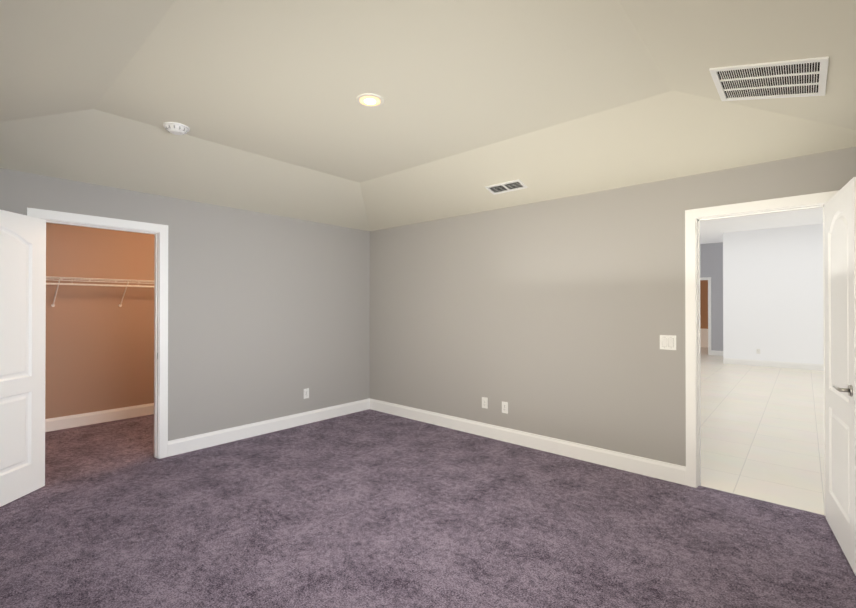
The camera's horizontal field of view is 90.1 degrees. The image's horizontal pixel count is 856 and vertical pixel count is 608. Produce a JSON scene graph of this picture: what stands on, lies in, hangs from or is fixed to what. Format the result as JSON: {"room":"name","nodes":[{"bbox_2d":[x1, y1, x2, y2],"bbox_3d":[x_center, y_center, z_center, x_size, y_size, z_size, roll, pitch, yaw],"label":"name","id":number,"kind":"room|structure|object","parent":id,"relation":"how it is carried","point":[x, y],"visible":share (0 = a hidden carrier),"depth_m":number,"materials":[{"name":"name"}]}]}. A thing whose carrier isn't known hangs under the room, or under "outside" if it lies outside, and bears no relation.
{"room":"empty bedroom","nodes":[
{"label":"empty bedroom","id":0,"kind":"room"},
{"bbox_2d":[45,223,153,418],"bbox_3d":[-3.917,0.213,5.127,0.115,2.390,3.230,0,0,41],"label":"wall","id":1,"kind":"structure","parent":0,"point":[99,349],"depth_m":5.05,"materials":[{"name":"orange"}]},
{"bbox_2d":[45,403,153,431],"bbox_3d":[-3.868,1.338,5.079,0.015,0.140,3.000,0,0,41],"label":"baseboard","id":2,"kind":"structure","parent":1,"relation":"attached to","point":[69,421],"depth_m":5.04,"materials":[{"name":"white wood"}]},
{"bbox_2d":[46,276,153,306],"bbox_3d":[-3.739,-0.129,5.007,0.314,0.324,3.015,0,0,41],"label":"wire closet shelf","id":3,"kind":"object","parent":1,"relation":"attached to","point":[95,279],"visible":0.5,"depth_m":4.85,"materials":[{"name":"white metal"}]},
{"bbox_2d":[0,168,369,440],"bbox_3d":[-2.209,0.209,4.237,0.115,2.390,4.410,0,0,41],"label":"wall","id":4,"kind":"structure","parent":0,"point":[268,316],"depth_m":4.49,"materials":[{"name":"grey paint"}]},
{"bbox_2d":[0,210,45,506],"bbox_3d":[-2.937,0.370,2.871,0.577,2.030,0.613,0,0,41],"label":"closet door","id":5,"kind":"structure","parent":4,"relation":"in","point":[22,335],"depth_m":3.08,"materials":[{"name":"white painted wood"}]},
{"bbox_2d":[27,207,167,458],"bbox_3d":[-2.755,0.367,3.617,0.115,2.068,0.836,0,0,41],"label":"door frame","id":6,"kind":"structure","parent":4,"relation":"attached to","point":[156,344],"depth_m":3.89,"materials":[{"name":"white wood"}]},
{"bbox_2d":[168,398,369,456],"bbox_3d":[-1.585,1.337,4.841,0.015,0.140,2.439,0,0,41],"label":"baseboard","id":7,"kind":"structure","parent":4,"relation":"attached to","point":[196,442],"depth_m":4.58,"materials":[{"name":"white wood"}]},
{"bbox_2d":[304,388,308,398],"bbox_3d":[-1.430,1.052,5.025,0.008,0.115,0.070,0,0,41],"label":"outlet","id":8,"kind":"object","parent":4,"relation":"attached to","point":[306,393],"visible":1,"depth_m":5.02,"materials":[{"name":"white plastic"}]},
{"bbox_2d":[0,409,855,607],"bbox_3d":[-1.077,1.399,3.190,6.930,0.001,4.345,0,0,41],"label":"floor carpet","id":9,"kind":"object","parent":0,"point":[369,508],"visible":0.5,"depth_m":2.62,"materials":[{"name":"purple carpet"}]},
{"bbox_2d":[0,0,855,230],"bbox_3d":[-0.354,-1.119,2.609,4.830,0.250,4.180,0,0,41],"label":"ceiling","id":10,"kind":"structure","parent":0,"point":[543,100],"depth_m":2.53,"materials":[{"name":"beige paint"}]},
{"bbox_2d":[163,122,189,134],"bbox_3d":[-1.764,-1.219,2.998,0.164,0.046,0.164,0,0,41],"label":"smoke detector","id":11,"kind":"object","parent":10,"relation":"attached to","point":[175,128],"visible":1,"depth_m":2.96,"materials":[{"name":"white plastic"}]},
{"bbox_2d":[356,93,383,106],"bbox_3d":[-0.354,-1.240,2.609,0.172,0.008,0.172,0,0,41],"label":"recessed light","id":12,"kind":"object","parent":10,"relation":"in","point":[370,100],"visible":1,"depth_m":2.60,"materials":[{"name":"beige"}]},
{"bbox_2d":[485,179,527,194],"bbox_3d":[0.719,-1.078,3.948,0.360,0.047,0.157,0,0,41],"label":"ceiling vent","id":13,"kind":"object","parent":10,"relation":"in","point":[513,185],"visible":1,"depth_m":3.94,"materials":[{"name":"white plastic"}]},
{"bbox_2d":[709,56,828,100],"bbox_3d":[1.734,-1.133,2.182,0.444,0.119,0.440,0,0,41],"label":"ceiling vent","id":14,"kind":"object","parent":10,"relation":"in","point":[807,77],"visible":1,"depth_m":2.16,"materials":[{"name":"white plastic"}]},
{"bbox_2d":[370,147,855,465],"bbox_3d":[1.109,-0.222,4.178,4.945,3.250,0.115,0,0,41],"label":"wall","id":15,"kind":"structure","parent":0,"point":[555,318],"depth_m":3.98,"materials":[{"name":"grey paint"}]},
{"bbox_2d":[482,397,487,408],"bbox_3d":[0.601,1.048,4.537,0.070,0.115,0.008,0,0,41],"label":"electrical outlet","id":16,"kind":"object","parent":15,"relation":"attached to","point":[484,402],"visible":1,"depth_m":4.53,"materials":[{"name":"white plastic"}]},
{"bbox_2d":[502,401,507,413],"bbox_3d":[0.785,1.059,4.375,0.070,0.115,0.008,0,0,41],"label":"electrical outlet","id":17,"kind":"object","parent":15,"relation":"attached to","point":[504,407],"visible":1,"depth_m":4.37,"materials":[{"name":"white plastic"}]},
{"bbox_2d":[370,398,685,484],"bbox_3d":[0.602,1.335,4.530,3.709,0.140,0.015,0,0,41],"label":"baseboard","id":18,"kind":"structure","parent":15,"relation":"attached to","point":[670,472],"depth_m":4.05,"materials":[{"name":"white wood"}]},
{"bbox_2d":[660,335,675,349],"bbox_3d":[1.902,0.305,3.392,0.116,0.115,0.013,0,0,41],"label":"switch plate","id":19,"kind":"object","parent":15,"relation":"attached to","point":[667,342],"visible":1,"depth_m":3.39,"materials":[{"name":"white plastic"}]},
{"bbox_2d":[685,190,838,515],"bbox_3d":[2.358,0.335,3.064,0.872,2.126,0.132,0,0,41],"label":"door frame","id":20,"kind":"structure","parent":15,"relation":"attached to","point":[691,215],"depth_m":3.27,"materials":[{"name":"white wood"}]},
{"bbox_2d":[824,177,855,575],"bbox_3d":[2.406,0.368,2.450,0.175,2.030,0.728,0,0,41],"label":"hall door","id":21,"kind":"structure","parent":15,"relation":"in","point":[840,331],"depth_m":2.42,"materials":[{"name":"white painted wood"},{"name":"nickel"}]},
{"bbox_2d":[700,280,707,328],"bbox_3d":[9.285,-0.172,14.556,2.900,3.250,0.100,0,0,41],"label":"wall","id":22,"kind":"structure","parent":0,"point":[703,304],"depth_m":14.44,"materials":[{"name":"brown paint"}]},
{"bbox_2d":[700,329,707,346],"bbox_3d":[9.233,1.143,14.490,2.880,0.620,0.060,0,0,41],"label":"wall band","id":23,"kind":"object","parent":22,"relation":"attached to","point":[703,337],"visible":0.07,"depth_m":14.39,"materials":[{"name":"beige"}]},
{"bbox_2d":[700,242,722,350],"bbox_3d":[7.428,-0.182,12.564,2.745,3.250,0.115,0,0,41],"label":"wall","id":24,"kind":"structure","parent":0,"point":[711,260],"depth_m":11.95,"materials":[{"name":"grey paint"}]},
{"bbox_2d":[700,277,710,354],"bbox_3d":[7.596,0.345,12.325,0.960,2.195,0.018,0,0,41],"label":"door frame","id":25,"kind":"structure","parent":24,"relation":"attached to","point":[709,312],"depth_m":12.03,"materials":[{"name":"white wood"}]},
{"bbox_2d":[711,350,722,355],"bbox_3d":[8.143,1.370,11.840,0.495,0.140,0.015,0,0,41],"label":"baseboard","id":26,"kind":"structure","parent":24,"relation":"attached to","point":[716,353],"depth_m":11.92,"materials":[{"name":"white wood"}]},
{"bbox_2d":[700,208,822,243],"bbox_3d":[7.069,-1.752,8.264,7.900,0.050,13.885,0,0,41],"label":"ceiling","id":27,"kind":"structure","parent":0,"point":[712,231],"depth_m":9.04,"materials":[{"name":"white paint"}]},
{"bbox_2d":[700,347,823,514],"bbox_3d":[7.047,1.423,8.224,7.900,0.001,13.950,0,0,41],"label":"floor","id":28,"kind":"structure","parent":0,"point":[762,433],"depth_m":4.68,"materials":[{"name":"beige tile"}]},
{"bbox_2d":[723,223,823,363],"bbox_3d":[9.127,-0.201,8.604,5.270,3.250,0.115,0,0,41],"label":"wall","id":29,"kind":"structure","parent":0,"point":[772,294],"depth_m":9.66,"materials":[{"name":"white paint"}]},
{"bbox_2d":[723,358,823,370],"bbox_3d":[9.084,1.354,8.547,5.270,0.140,0.015,0,0,41],"label":"baseboard","id":30,"kind":"structure","parent":29,"relation":"attached to","point":[793,365],"depth_m":9.64,"materials":[{"name":"white wood"}]}
]}

